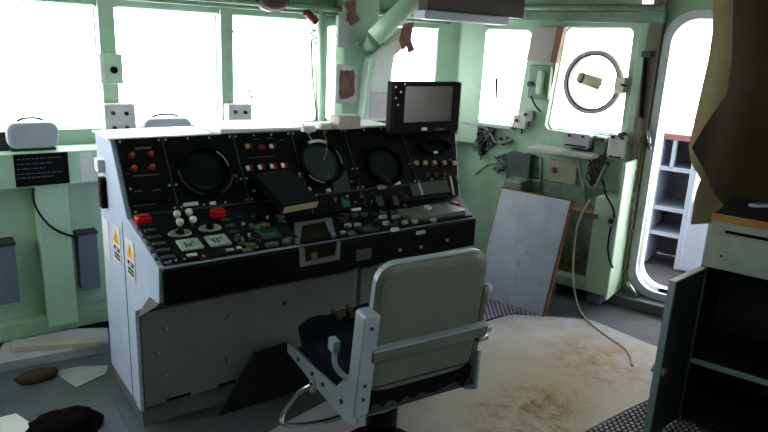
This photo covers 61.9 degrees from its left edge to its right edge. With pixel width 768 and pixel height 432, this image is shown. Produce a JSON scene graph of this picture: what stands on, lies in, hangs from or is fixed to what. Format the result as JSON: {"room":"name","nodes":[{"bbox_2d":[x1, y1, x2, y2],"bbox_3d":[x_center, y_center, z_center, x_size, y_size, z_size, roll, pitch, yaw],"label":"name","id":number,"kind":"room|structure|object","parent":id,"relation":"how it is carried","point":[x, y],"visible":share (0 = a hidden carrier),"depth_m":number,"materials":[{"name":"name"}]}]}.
{"room":"control cabin","nodes":[
{"label":"control cabin","id":0,"kind":"room"},
{"bbox_2d":[0,0,438,144],"bbox_3d":[-1.556,-0.472,3.900,5.340,2.250,0.080,-8,19,-36],"label":"wall","id":1,"kind":"structure","parent":0,"point":[81,135],"depth_m":4.09,"materials":[{"name":"metal"}]},
{"bbox_2d":[0,0,100,129],"bbox_3d":[-1.911,-0.832,3.557,0.597,0.692,0.018,-8,19,-36],"label":"window","id":2,"kind":"structure","parent":1,"relation":"in","point":[8,0],"depth_m":3.70,"materials":[{"name":"white paint"}]},
{"bbox_2d":[97,53,122,83],"bbox_3d":[-1.559,-0.840,3.652,0.124,0.168,0.066,-8,19,-36],"label":"switch box","id":3,"kind":"object","parent":1,"relation":"attached to","point":[110,67],"visible":1,"depth_m":3.63,"materials":[{"name":"green paint"}]},
{"bbox_2d":[101,103,135,129],"bbox_3d":[-1.543,-0.564,3.728,0.171,0.179,0.098,-8,19,-36],"label":"box","id":4,"kind":"object","parent":1,"relation":"attached to","point":[113,115],"visible":0.77,"depth_m":3.69,"materials":[{"name":"white paint"}]},
{"bbox_2d":[96,0,233,119],"bbox_3d":[-1.301,-0.843,3.909,0.800,0.865,0.034,-8,19,-36],"label":"trim","id":5,"kind":"structure","parent":1,"relation":"attached to","point":[106,38],"depth_m":4.00,"materials":[{"name":"green paint"}]},
{"bbox_2d":[114,7,217,125],"bbox_3d":[-1.344,-0.915,3.966,0.640,0.692,0.018,-8,19,-36],"label":"window","id":6,"kind":"structure","parent":1,"relation":"in","point":[114,7],"depth_m":4.10,"materials":[{"name":"white paint"}]},
{"bbox_2d":[224,103,251,119],"bbox_3d":[-0.946,-0.641,4.162,0.161,0.176,0.098,-8,19,-36],"label":"box","id":7,"kind":"object","parent":1,"relation":"attached to","point":[232,111],"visible":0.47,"depth_m":4.13,"materials":[{"name":"white paint"}]},
{"bbox_2d":[232,30,256,111],"bbox_3d":[-0.899,-0.930,4.137,0.158,0.518,0.016,-7,18,-32],"label":"bar","id":8,"kind":"object","parent":1,"relation":"attached to","point":[232,30],"visible":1,"depth_m":4.12,"materials":[{"name":"metal"}]},
{"bbox_2d":[233,15,311,119],"bbox_3d":[-0.775,-0.998,4.377,0.635,0.692,0.018,-8,19,-36],"label":"window","id":9,"kind":"structure","parent":1,"relation":"in","point":[309,117],"depth_m":4.54,"materials":[{"name":"white paint"}]},
{"bbox_2d":[256,0,289,11],"bbox_3d":[-0.700,-1.394,4.056,0.240,0.192,0.120,-8,19,-36],"label":"ceiling fitting","id":10,"kind":"object","parent":1,"relation":"attached to","point":[265,5],"visible":0.99,"depth_m":4.04,"materials":[{"name":"metal"}]},
{"bbox_2d":[126,0,450,23],"bbox_3d":[-1.468,-1.251,3.603,5.120,0.065,0.118,-8,19,-36],"label":"trim","id":11,"kind":"structure","parent":1,"relation":"attached to","point":[292,7],"depth_m":4.10,"materials":[{"name":"green paint"}]},
{"bbox_2d":[303,9,318,43],"bbox_3d":[-0.488,-1.269,4.295,0.113,0.225,0.050,-8,19,-36],"label":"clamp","id":12,"kind":"object","parent":1,"relation":"attached to","point":[308,14],"depth_m":4.27,"materials":[{"name":"red plastic"}]},
{"bbox_2d":[310,40,317,119],"bbox_3d":[-0.482,-0.933,4.415,0.066,0.542,0.008,-8,19,-36],"label":"pull cord","id":13,"kind":"object","parent":12,"relation":"hanging from","point":[310,40],"visible":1,"depth_m":4.41,"materials":[{"name":"metal"}]},
{"bbox_2d":[399,26,437,80],"bbox_3d":[0.126,-1.130,5.027,0.717,0.692,0.018,-8,19,-36],"label":"window","id":14,"kind":"structure","parent":1,"relation":"in","point":[399,26],"depth_m":5.18,"materials":[{"name":"white paint"}]},
{"bbox_2d":[334,0,378,114],"bbox_3d":[-0.242,-0.623,4.696,0.360,2.250,0.135,-8,19,-36],"label":"pillar","id":15,"kind":"structure","parent":0,"point":[349,58],"depth_m":4.49,"materials":[{"name":"metal"}]},
{"bbox_2d":[342,0,359,24],"bbox_3d":[-0.225,-1.395,4.387,0.135,0.163,0.030,-8,19,-36],"label":"fitting","id":16,"kind":"object","parent":15,"relation":"attached to","point":[352,18],"visible":1,"depth_m":4.37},
{"bbox_2d":[0,252,723,431],"bbox_3d":[1.448,1.098,3.000,8.760,0.080,6.000,-8,19,-36],"label":"floor","id":17,"kind":"structure","parent":0,"point":[102,394],"depth_m":3.20,"materials":[{"name":"metal"}]},
{"bbox_2d":[0,413,28,431],"bbox_3d":[-1.659,0.964,2.867,0.196,0.003,0.304,-8,19,-36],"label":"paper sheet","id":18,"kind":"object","parent":17,"relation":"on","point":[13,422],"visible":0.75,"depth_m":2.92,"materials":[{"name":"paper"}]},
{"bbox_2d":[14,367,58,384],"bbox_3d":[-1.791,0.818,3.297,0.210,0.052,0.110,-8,19,-36],"label":"rag","id":19,"kind":"object","parent":17,"relation":"on","point":[42,374],"visible":1,"depth_m":3.27,"materials":[{"name":"fabric"}]},
{"bbox_2d":[0,131,108,342],"bbox_3d":[-1.628,0.083,3.820,4.800,1.214,0.220,-8,19,-36],"label":"wall ledge","id":20,"kind":"object","parent":17,"relation":"on","point":[52,298],"depth_m":3.60,"materials":[{"name":"green paint"}]},
{"bbox_2d":[0,237,20,304],"bbox_3d":[-2.116,0.294,3.493,0.188,0.343,0.206,-8,19,-36],"label":"junction box","id":21,"kind":"object","parent":20,"relation":"attached to","point":[9,282],"visible":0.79,"depth_m":3.45,"materials":[{"name":"grey paint"}]},
{"bbox_2d":[3,117,58,151],"bbox_3d":[-1.902,-0.448,3.454,0.251,0.175,0.130,-8,19,-36],"label":"instrument case","id":22,"kind":"object","parent":20,"relation":"on","point":[34,133],"visible":0.98,"depth_m":3.41,"materials":[{"name":"grey paint"}]},
{"bbox_2d":[13,152,69,186],"bbox_3d":[-1.826,-0.249,3.420,0.258,0.172,0.007,-8,19,-36],"label":"name plate","id":23,"kind":"object","parent":20,"relation":"attached to","point":[37,169],"visible":1,"depth_m":3.42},
{"bbox_2d":[32,188,78,238],"bbox_3d":[-1.796,-0.006,3.513,0.044,0.325,0.224,16,20,40],"label":"cable","id":24,"kind":"object","parent":20,"relation":"hanging from","point":[33,195],"visible":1,"depth_m":3.46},
{"bbox_2d":[79,152,93,180],"bbox_3d":[-1.650,-0.274,3.549,0.066,0.157,0.004,-8,19,-36],"label":"paper notice","id":25,"kind":"object","parent":20,"relation":"attached to","point":[86,162],"visible":1,"depth_m":3.55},
{"bbox_2d":[73,227,100,290],"bbox_3d":[-1.760,0.247,3.784,0.114,0.354,0.156,-8,19,-36],"label":"junction box","id":26,"kind":"object","parent":20,"relation":"attached to","point":[86,246],"visible":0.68,"depth_m":3.73,"materials":[{"name":"grey paint"}]},
{"bbox_2d":[140,113,190,127],"bbox_3d":[-1.320,-0.533,3.875,0.282,0.176,0.130,-8,19,-36],"label":"instrument case","id":27,"kind":"object","parent":20,"relation":"on","point":[156,120],"visible":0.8,"depth_m":3.81,"materials":[{"name":"grey paint"}]},
{"bbox_2d":[317,5,325,120],"bbox_3d":[-0.437,-1.009,4.478,0.086,0.892,0.056,-8,19,-36],"label":"vertical pipe","id":28,"kind":"object","parent":20,"relation":"on","point":[321,14],"visible":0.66,"depth_m":4.45,"materials":[{"name":"metal"}]},
{"bbox_2d":[357,27,401,120],"bbox_3d":[-0.054,-1.005,4.642,0.418,0.744,0.222,-8,19,-36],"label":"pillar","id":29,"kind":"structure","parent":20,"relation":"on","point":[376,74],"depth_m":4.55,"materials":[{"name":"metal"}]},
{"bbox_2d":[0,328,109,372],"bbox_3d":[-1.844,0.713,3.614,0.552,0.085,0.433,-3,16,-20],"label":"platform","id":30,"kind":"object","parent":17,"relation":"on","point":[72,343],"visible":0.88,"depth_m":3.51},
{"bbox_2d":[25,405,103,431],"bbox_3d":[-1.436,0.920,2.874,0.332,0.106,0.236,-8,19,-36],"label":"cloth","id":31,"kind":"object","parent":17,"relation":"on","point":[76,418],"visible":1,"depth_m":2.84,"materials":[{"name":"fabric"}]},
{"bbox_2d":[57,365,107,387],"bbox_3d":[-1.588,0.825,3.398,0.244,0.003,0.226,14,18,35],"label":"paper sheet","id":32,"kind":"object","parent":17,"relation":"on","point":[75,376],"visible":0.9,"depth_m":3.37,"materials":[{"name":"paper"}]},
{"bbox_2d":[219,342,309,414],"bbox_3d":[-0.593,0.790,3.195,0.510,0.263,0.058,-8,19,-36],"label":"panel","id":33,"kind":"object","parent":17,"relation":"on","point":[271,372],"visible":0.81,"depth_m":3.20,"materials":[{"name":"metal"}]},
{"bbox_2d":[92,81,475,426],"bbox_3d":[-0.211,0.091,3.379,2.238,1.556,1.027,-8,19,-36],"label":"control console","id":34,"kind":"object","parent":17,"relation":"on","point":[204,273],"visible":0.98,"depth_m":3.04,"materials":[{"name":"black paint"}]},
{"bbox_2d":[128,152,134,158],"bbox_3d":[-1.105,-0.265,2.804,0.030,0.029,0.022,-11,20,-41],"label":"lamp","id":35,"kind":"object","parent":34,"relation":"attached to","point":[131,155],"depth_m":2.80,"materials":[{"name":"red plastic"}]},
{"bbox_2d":[130,165,136,171],"bbox_3d":[-1.090,-0.207,2.788,0.030,0.029,0.022,-6,17,-30],"label":"lamp","id":36,"kind":"object","parent":34,"relation":"attached to","point":[133,168],"depth_m":2.78,"materials":[{"name":"red plastic"}]},
{"bbox_2d":[140,222,152,225],"bbox_3d":[-0.996,0.033,2.677,0.050,0.012,0.023,-8,19,-36],"label":"switch","id":37,"kind":"object","parent":34,"relation":"attached to","point":[141,223],"depth_m":2.67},
{"bbox_2d":[144,228,156,232],"bbox_3d":[-0.962,0.059,2.635,0.050,0.012,0.023,-8,19,-36],"label":"switch","id":38,"kind":"object","parent":34,"relation":"attached to","point":[146,230],"depth_m":2.63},
{"bbox_2d":[147,151,153,157],"bbox_3d":[-1.039,-0.274,2.851,0.030,0.029,0.022,-11,20,-41],"label":"lamp","id":39,"kind":"object","parent":34,"relation":"attached to","point":[150,154],"depth_m":2.84,"materials":[{"name":"red plastic"}]},
{"bbox_2d":[148,164,154,170],"bbox_3d":[-1.028,-0.215,2.833,0.030,0.029,0.022,-6,17,-30],"label":"lamp","id":40,"kind":"object","parent":34,"relation":"attached to","point":[151,167],"depth_m":2.83,"materials":[{"name":"red plastic"}]},
{"bbox_2d":[148,234,161,239],"bbox_3d":[-0.929,0.085,2.595,0.050,0.012,0.023,-8,19,-36],"label":"switch","id":41,"kind":"object","parent":34,"relation":"attached to","point":[152,236],"depth_m":2.59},
{"bbox_2d":[152,241,165,245],"bbox_3d":[-0.898,0.110,2.556,0.050,0.012,0.023,-8,19,-36],"label":"switch","id":42,"kind":"object","parent":34,"relation":"attached to","point":[154,243],"depth_m":2.55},
{"bbox_2d":[157,247,170,252],"bbox_3d":[-0.867,0.135,2.518,0.050,0.012,0.023,-8,19,-36],"label":"switch","id":43,"kind":"object","parent":34,"relation":"attached to","point":[161,249],"depth_m":2.52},
{"bbox_2d":[161,254,174,259],"bbox_3d":[-0.837,0.158,2.481,0.050,0.012,0.023,-8,19,-36],"label":"switch","id":44,"kind":"object","parent":34,"relation":"attached to","point":[163,256],"depth_m":2.48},
{"bbox_2d":[221,218,230,221],"bbox_3d":[-0.700,0.017,2.834,0.040,0.012,0.023,-8,19,-36],"label":"switch","id":45,"kind":"object","parent":34,"relation":"attached to","point":[222,219],"depth_m":2.83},
{"bbox_2d":[225,224,234,227],"bbox_3d":[-0.671,0.042,2.791,0.040,0.012,0.023,-8,19,-36],"label":"switch","id":46,"kind":"object","parent":34,"relation":"attached to","point":[226,225],"depth_m":2.79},
{"bbox_2d":[229,230,238,233],"bbox_3d":[-0.643,0.068,2.750,0.040,0.012,0.023,-8,19,-36],"label":"switch","id":47,"kind":"object","parent":34,"relation":"attached to","point":[230,231],"depth_m":2.74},
{"bbox_2d":[237,241,246,245],"bbox_3d":[-0.590,0.116,2.672,0.040,0.012,0.023,-8,19,-36],"label":"switch","id":48,"kind":"object","parent":34,"relation":"attached to","point":[239,243],"depth_m":2.67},
{"bbox_2d":[242,248,251,251],"bbox_3d":[-0.564,0.139,2.634,0.040,0.012,0.023,-8,19,-36],"label":"switch","id":49,"kind":"object","parent":34,"relation":"attached to","point":[243,249],"depth_m":2.63,"materials":[{"name":"yellow plastic"}]},
{"bbox_2d":[253,169,318,213],"bbox_3d":[-0.465,-0.120,3.034,0.259,0.164,0.199,14,19,36],"label":"book","id":50,"kind":"object","parent":34,"relation":"on","point":[284,189],"visible":1,"depth_m":3.00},
{"bbox_2d":[301,125,314,131],"bbox_3d":[-0.387,-0.446,3.258,0.070,0.030,0.050,-8,19,-36],"label":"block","id":51,"kind":"object","parent":34,"relation":"on","point":[304,128],"visible":1,"depth_m":3.24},
{"bbox_2d":[317,122,331,128],"bbox_3d":[-0.314,-0.482,3.407,0.070,0.030,0.060,-8,19,-36],"label":"block","id":52,"kind":"object","parent":34,"relation":"on","point":[324,125],"visible":1,"depth_m":3.38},
{"bbox_2d":[330,114,360,129],"bbox_3d":[-0.208,-0.511,3.455,0.140,0.070,0.100,-8,19,-36],"label":"carton","id":53,"kind":"object","parent":34,"relation":"on","point":[339,121],"visible":0.95,"depth_m":3.42,"materials":[{"name":"cardboard"}]},
{"bbox_2d":[404,86,453,122],"bbox_3d":[0.255,-0.641,3.661,0.364,0.203,0.008,-8,19,-36],"label":"screen","id":54,"kind":"object","parent":34,"relation":"on","point":[422,104],"depth_m":3.66,"materials":[{"name":"glass"}]},
{"bbox_2d":[450,201,459,206],"bbox_3d":[0.387,-0.063,3.505,0.030,0.030,0.051,-8,19,-36],"label":"switch","id":55,"kind":"object","parent":34,"relation":"attached to","point":[455,203],"depth_m":3.49,"materials":[{"name":"plastic"}]},
{"bbox_2d":[269,314,656,431],"bbox_3d":[0.641,0.935,3.376,1.375,0.005,2.524,13,18,34],"label":"rug","id":56,"kind":"object","parent":17,"relation":"on","point":[537,373],"visible":0.63,"depth_m":3.46,"materials":[{"name":"fabric"}]},
{"bbox_2d":[279,248,491,431],"bbox_3d":[-0.038,0.557,2.707,0.713,1.021,0.745,-8,19,-36],"label":"swivel chair","id":57,"kind":"object","parent":56,"relation":"on","point":[420,329],"visible":1,"depth_m":2.42,"materials":[{"name":"grey paint"}]},
{"bbox_2d":[298,303,392,400],"bbox_3d":[-0.023,0.554,2.760,0.590,0.151,0.664,-8,19,-36],"label":"seat cushion","id":58,"kind":"object","parent":57,"relation":"on","point":[314,353],"depth_m":2.63,"materials":[{"name":"blue fabric"}]},
{"bbox_2d":[572,199,632,365],"bbox_3d":[1.431,0.380,4.089,0.084,0.784,0.960,0,15,-8],"label":"cable","id":59,"kind":"object","parent":56,"relation":"on","point":[589,200],"visible":1,"depth_m":4.46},
{"bbox_2d":[483,299,540,320],"bbox_3d":[0.790,0.647,4.467,0.545,0.010,0.364,-1,16,-15],"label":"mat","id":60,"kind":"object","parent":17,"relation":"on","point":[493,310],"visible":0.62,"depth_m":4.42,"materials":[{"name":"grey rubber"}]},
{"bbox_2d":[484,187,573,316],"bbox_3d":[0.983,0.241,4.540,0.549,0.796,0.295,14,19,36],"label":"board","id":61,"kind":"object","parent":60,"relation":"on","point":[528,231],"visible":0.81,"depth_m":4.51,"materials":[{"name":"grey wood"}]},
{"bbox_2d":[503,159,637,304],"bbox_3d":[1.319,0.048,4.762,0.908,1.063,0.320,14,19,36],"label":"cabinet","id":62,"kind":"object","parent":17,"relation":"on","point":[594,274],"visible":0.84,"depth_m":4.57,"materials":[{"name":"metal"}]},
{"bbox_2d":[585,155,609,186],"bbox_3d":[1.548,-0.329,4.658,0.142,0.255,0.086,14,19,36],"label":"wire tangle","id":63,"kind":"object","parent":62,"relation":"attached to","point":[596,170],"visible":0.88,"depth_m":4.64,"materials":[{"name":"plastic"}]},
{"bbox_2d":[605,213,616,227],"bbox_3d":[1.557,0.032,4.378,0.090,0.108,0.036,14,19,36],"label":"box","id":64,"kind":"object","parent":62,"relation":"attached to","point":[610,221],"visible":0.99,"depth_m":4.37,"materials":[{"name":"grey paint"}]},
{"bbox_2d":[602,180,614,217],"bbox_3d":[1.522,-0.116,4.344,0.124,0.247,0.019,16,20,40],"label":"cable","id":65,"kind":"object","parent":64,"relation":"attached to","point":[609,201],"visible":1,"depth_m":4.34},
{"bbox_2d":[607,227,613,267],"bbox_3d":[1.561,0.219,4.389,0.064,0.289,0.027,12,17,30],"label":"cable","id":66,"kind":"object","parent":64,"relation":"attached to","point":[610,227],"visible":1,"depth_m":4.39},
{"bbox_2d":[629,117,642,234],"bbox_3d":[1.756,-0.277,4.458,0.075,0.843,0.030,14,19,36],"label":"chain","id":67,"kind":"object","parent":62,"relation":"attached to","point":[631,226],"visible":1,"depth_m":4.46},
{"bbox_2d":[558,123,708,271],"bbox_3d":[2.270,-0.220,5.691,1.466,1.125,0.510,14,19,36],"label":"shelving","id":68,"kind":"object","parent":17,"relation":"on","point":[671,230],"visible":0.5,"depth_m":5.43,"materials":[{"name":"metal"}]},
{"bbox_2d":[604,290,664,316],"bbox_3d":[2.046,0.675,4.461,1.030,0.075,0.140,14,19,36],"label":"step","id":69,"kind":"structure","parent":17,"relation":"on","point":[642,303],"depth_m":4.57,"materials":[{"name":"metal"}]},
{"bbox_2d":[625,281,637,297],"bbox_3d":[1.809,0.521,4.640,0.106,0.112,0.112,13,18,34],"label":"clip","id":70,"kind":"object","parent":69,"relation":"on","point":[630,287],"visible":1,"depth_m":4.60,"materials":[{"name":"metal"}]},
{"bbox_2d":[588,401,700,431],"bbox_3d":[1.235,1.112,2.813,1.221,0.010,0.757,-8,19,-36],"label":"mat","id":71,"kind":"object","parent":17,"relation":"on","point":[633,420],"visible":0.52,"depth_m":3.14,"materials":[{"name":"grey rubber"}]},
{"bbox_2d":[643,197,767,431],"bbox_3d":[1.876,0.578,2.862,1.057,1.074,0.807,14,19,36],"label":"cabinet","id":72,"kind":"object","parent":17,"relation":"on","point":[710,368],"visible":1,"depth_m":3.09,"materials":[{"name":"metal"}]},
{"bbox_2d":[692,328,767,379],"bbox_3d":[1.992,0.743,3.017,0.914,0.020,0.455,14,19,36],"label":"shelf","id":73,"kind":"object","parent":72,"relation":"attached to","point":[739,354],"depth_m":3.16,"materials":[{"name":"metal"}]},
{"bbox_2d":[748,203,767,207],"bbox_3d":[1.833,-0.054,3.100,0.130,0.018,0.036,0,15,-11],"label":"metal clip","id":74,"kind":"object","parent":72,"relation":"on","point":[755,205],"visible":1,"depth_m":3.08,"materials":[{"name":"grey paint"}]},
{"bbox_2d":[454,0,712,295],"bbox_3d":[2.392,-0.338,4.096,4.650,2.250,0.080,14,19,36],"label":"wall","id":75,"kind":"structure","parent":0,"point":[480,192],"depth_m":4.90,"materials":[{"name":"green paint"}]},
{"bbox_2d":[435,22,486,143],"bbox_3d":[0.617,-1.218,5.153,0.376,1.240,0.153,6,15,12],"label":"wall","id":76,"kind":"structure","parent":75,"relation":"attached to","point":[460,46],"depth_m":5.11,"materials":[{"name":"metal"}]},
{"bbox_2d":[477,144,485,159],"bbox_3d":[0.790,-0.522,5.217,0.041,0.126,0.080,14,19,36],"label":"valve","id":77,"kind":"object","parent":75,"relation":"attached to","point":[481,151],"visible":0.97,"depth_m":5.20,"materials":[{"name":"metal"}]},
{"bbox_2d":[473,127,495,151],"bbox_3d":[0.814,-0.620,5.173,0.185,0.210,0.085,13,18,34],"label":"wire tangle","id":78,"kind":"object","parent":75,"relation":"attached to","point":[480,135],"visible":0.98,"depth_m":5.17,"materials":[{"name":"plastic"}]},
{"bbox_2d":[461,120,515,129],"bbox_3d":[0.834,-0.733,5.133,0.458,0.030,0.080,14,19,36],"label":"shelf","id":79,"kind":"object","parent":75,"relation":"attached to","point":[480,123],"visible":0.8,"depth_m":5.09,"materials":[{"name":"metal"}]},
{"bbox_2d":[483,129,494,141],"bbox_3d":[0.837,-0.647,5.151,0.070,0.098,0.080,14,19,36],"label":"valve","id":80,"kind":"object","parent":75,"relation":"attached to","point":[485,134],"visible":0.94,"depth_m":5.14,"materials":[{"name":"metal"}]},
{"bbox_2d":[477,126,512,144],"bbox_3d":[0.850,-0.648,5.120,0.390,0.132,0.031,14,19,36],"label":"pipe","id":81,"kind":"object","parent":75,"relation":"attached to","point":[486,128],"visible":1,"depth_m":5.09,"materials":[{"name":"metal"}]},
{"bbox_2d":[495,42,497,98],"bbox_3d":[0.879,-1.174,4.972,0.021,0.521,0.055,-8,19,-36],"label":"pull cord","id":82,"kind":"object","parent":75,"relation":"hanging from","point":[496,79],"visible":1,"depth_m":4.99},
{"bbox_2d":[493,167,501,173],"bbox_3d":[0.912,-0.371,5.156,0.050,0.049,0.080,14,19,36],"label":"wall fitting","id":83,"kind":"object","parent":75,"relation":"attached to","point":[498,170],"visible":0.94,"depth_m":5.14,"materials":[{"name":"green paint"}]},
{"bbox_2d":[494,155,506,171],"bbox_3d":[0.985,-0.405,5.085,0.241,0.126,0.089,14,19,36],"label":"wire tangle","id":84,"kind":"object","parent":75,"relation":"attached to","point":[498,158],"visible":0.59,"depth_m":5.11,"materials":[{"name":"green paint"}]},
{"bbox_2d":[479,29,528,122],"bbox_3d":[0.927,-1.112,5.114,0.530,0.734,0.018,14,19,36],"label":"window","id":85,"kind":"structure","parent":75,"relation":"in","point":[487,29],"depth_m":5.09,"materials":[{"name":"white paint"}]},
{"bbox_2d":[498,136,509,145],"bbox_3d":[0.945,-0.595,5.078,0.070,0.070,0.080,14,19,36],"label":"wall fitting","id":86,"kind":"object","parent":75,"relation":"attached to","point":[501,138],"visible":0.96,"depth_m":5.06,"materials":[{"name":"green paint"}]},
{"bbox_2d":[501,153,507,159],"bbox_3d":[0.971,-0.464,5.088,0.080,0.058,0.080,14,19,36],"label":"wall fitting","id":87,"kind":"object","parent":75,"relation":"attached to","point":[505,155],"visible":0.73,"depth_m":5.07,"materials":[{"name":"metal"}]},
{"bbox_2d":[474,163,538,175],"bbox_3d":[0.973,-0.354,5.101,0.563,0.157,0.024,13,18,35],"label":"pipe","id":88,"kind":"object","parent":75,"relation":"attached to","point":[490,164],"visible":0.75,"depth_m":5.15,"materials":[{"name":"metal"}]},
{"bbox_2d":[512,115,528,133],"bbox_3d":[1.054,-0.710,4.965,0.110,0.140,0.080,14,19,36],"label":"wall fitting","id":89,"kind":"object","parent":75,"relation":"attached to","point":[519,121],"visible":0.97,"depth_m":4.94,"materials":[{"name":"white paint"}]},
{"bbox_2d":[523,110,533,125],"bbox_3d":[1.105,-0.753,4.914,0.060,0.112,0.080,14,19,36],"label":"wall fitting","id":90,"kind":"object","parent":75,"relation":"attached to","point":[528,114],"visible":1,"depth_m":4.89,"materials":[{"name":"grey paint"}]},
{"bbox_2d":[527,65,553,111],"bbox_3d":[1.161,-0.957,4.817,0.167,0.344,0.090,14,19,36],"label":"wall telephone","id":91,"kind":"object","parent":75,"relation":"attached to","point":[539,85],"visible":1,"depth_m":4.78,"materials":[{"name":"green paint"}]},
{"bbox_2d":[505,144,607,206],"bbox_3d":[1.276,-0.298,4.787,0.815,0.415,0.210,14,19,36],"label":"shelf","id":92,"kind":"object","parent":75,"relation":"attached to","point":[519,164],"visible":0.81,"depth_m":4.77,"materials":[{"name":"metal"}]},
{"bbox_2d":[563,131,594,148],"bbox_3d":[1.422,-0.556,4.689,0.198,0.105,0.112,14,19,36],"label":"wall box","id":93,"kind":"object","parent":92,"relation":"on","point":[574,139],"visible":0.98,"depth_m":4.65,"materials":[{"name":"grey paint"}]},
{"bbox_2d":[571,146,592,151],"bbox_3d":[1.449,-0.487,4.704,0.168,0.080,0.080,14,19,36],"label":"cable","id":94,"kind":"object","parent":92,"relation":"hanging from","point":[591,148],"visible":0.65,"depth_m":4.67,"materials":[{"name":"metal"}]},
{"bbox_2d":[547,158,577,184],"bbox_3d":[1.343,-0.290,4.849,0.230,0.261,0.045,14,19,36],"label":"wall panel","id":95,"kind":"object","parent":75,"relation":"attached to","point":[562,171],"visible":0.53,"depth_m":4.83,"materials":[{"name":"metal"}]},
{"bbox_2d":[509,4,667,23],"bbox_3d":[1.226,-1.465,4.621,1.540,0.117,0.132,14,19,36],"label":"trim","id":96,"kind":"structure","parent":75,"relation":"attached to","point":[588,13],"depth_m":4.41,"materials":[{"name":"green paint"}]},
{"bbox_2d":[548,27,629,135],"bbox_3d":[1.512,-0.986,4.680,0.576,0.759,0.018,14,19,36],"label":"window","id":97,"kind":"structure","parent":75,"relation":"in","point":[568,29],"depth_m":4.78,"materials":[{"name":"white paint"}]},
{"bbox_2d":[526,26,566,62],"bbox_3d":[1.198,-1.272,4.741,0.274,0.262,0.050,14,19,36],"label":"roller blind","id":98,"kind":"object","parent":97,"relation":"attached to","point":[546,43],"visible":1,"depth_m":4.72,"materials":[{"name":"fabric"}]},
{"bbox_2d":[563,50,627,113],"bbox_3d":[1.498,-0.948,4.547,0.474,0.448,0.179,14,19,36],"label":"screen","id":99,"kind":"object","parent":97,"relation":"attached to","point":[620,87],"visible":1,"depth_m":4.53,"materials":[{"name":"metal"}]},
{"bbox_2d":[593,136,608,156],"bbox_3d":[1.560,-0.500,4.619,0.083,0.141,0.072,14,19,36],"label":"wall box","id":100,"kind":"object","parent":75,"relation":"attached to","point":[600,146],"visible":0.83,"depth_m":4.59,"materials":[{"name":"green paint"}]},
{"bbox_2d":[607,133,628,159],"bbox_3d":[1.655,-0.490,4.519,0.123,0.172,0.112,14,19,36],"label":"wall box","id":101,"kind":"object","parent":75,"relation":"attached to","point":[617,147],"visible":0.97,"depth_m":4.48,"materials":[{"name":"white paint"}]},
{"bbox_2d":[618,132,625,137],"bbox_3d":[1.676,-0.571,4.486,0.036,0.036,0.110,14,19,36],"label":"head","id":102,"kind":"object","parent":101,"relation":"on","point":[621,134],"visible":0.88,"depth_m":4.44},
{"bbox_2d":[618,0,667,270],"bbox_3d":[1.756,-0.578,4.453,0.147,1.990,0.060,14,19,36],"label":"door frame","id":103,"kind":"structure","parent":75,"relation":"attached to","point":[651,34],"depth_m":4.38,"materials":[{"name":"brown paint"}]},
{"bbox_2d":[641,51,652,57],"bbox_3d":[1.756,-1.078,4.272,0.060,0.040,0.060,14,19,36],"label":"hook","id":104,"kind":"object","parent":75,"relation":"attached to","point":[647,54],"visible":1,"depth_m":4.25,"materials":[{"name":"metal"}]},
{"bbox_2d":[638,57,648,118],"bbox_3d":[1.753,-0.870,4.323,0.063,0.421,0.033,14,19,35],"label":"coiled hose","id":105,"kind":"object","parent":104,"relation":"hanging from","point":[645,62],"visible":1,"depth_m":4.32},
{"bbox_2d":[642,0,653,3],"bbox_3d":[1.756,-1.416,4.240,0.090,0.100,0.090,14,19,36],"label":"wall lamp","id":106,"kind":"object","parent":75,"relation":"attached to","point":[643,1],"visible":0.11,"depth_m":4.21,"materials":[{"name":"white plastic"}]},
{"bbox_2d":[628,10,712,301],"bbox_3d":[2.077,-0.364,4.368,0.525,1.980,0.195,14,19,36],"label":"door frame","id":107,"kind":"structure","parent":75,"relation":"in","point":[676,25],"depth_m":4.44,"materials":[{"name":"metal"}]},
{"bbox_2d":[646,130,651,149],"bbox_3d":[1.822,-0.525,4.402,0.054,0.139,0.079,8,16,18],"label":"clip","id":108,"kind":"object","parent":107,"relation":"attached to","point":[649,146],"visible":1,"depth_m":4.37,"materials":[{"name":"metal"}]},
{"bbox_3d":[0.925,-1.029,1.951,7.200,0.060,6.000,-8,19,-36],"label":"ceiling","id":109,"kind":"structure","parent":0,"visible":0},
{"bbox_2d":[368,0,418,44],"bbox_3d":[0.188,-1.441,4.299,0.582,0.582,0.138,0,15,-10],"label":"pipe","id":110,"kind":"object","parent":109,"relation":"attached to","point":[383,28],"visible":1,"depth_m":4.26,"materials":[{"name":"metal"}]},
{"bbox_2d":[362,33,382,53],"bbox_3d":[-0.077,-1.205,4.432,0.119,0.160,0.172,-3,16,-20],"label":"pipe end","id":111,"kind":"object","parent":110,"relation":"attached to","point":[370,44],"visible":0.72,"depth_m":4.38,"materials":[{"name":"green paint"}]},
{"bbox_2d":[399,22,414,52],"bbox_3d":[0.166,-1.255,4.496,0.139,0.212,0.010,-8,19,-36],"label":"bracket","id":112,"kind":"object","parent":110,"relation":"hanging from","point":[405,41],"visible":1,"depth_m":4.49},
{"bbox_2d":[413,0,524,24],"bbox_3d":[0.591,-1.440,4.209,0.920,0.326,0.130,-8,19,-36],"label":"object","id":113,"kind":"object","parent":109,"relation":"attached to","point":[489,12],"visible":1,"depth_m":4.17,"materials":[{"name":"grey paint"}]},
{"bbox_2d":[689,0,732,223],"bbox_3d":[2.008,-0.697,3.466,0.679,1.618,0.046,14,19,36],"label":"curtain","id":114,"kind":"object","parent":109,"relation":"hanging from","point":[715,82],"visible":0.34,"depth_m":3.58,"materials":[{"name":"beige fabric"}]},
{"bbox_2d":[692,0,767,205],"bbox_3d":[2.073,-0.718,3.179,0.889,1.538,0.072,14,19,35],"label":"curtain","id":115,"kind":"object","parent":109,"relation":"hanging from","point":[731,148],"visible":0.93,"depth_m":3.36,"materials":[{"name":"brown fabric"}]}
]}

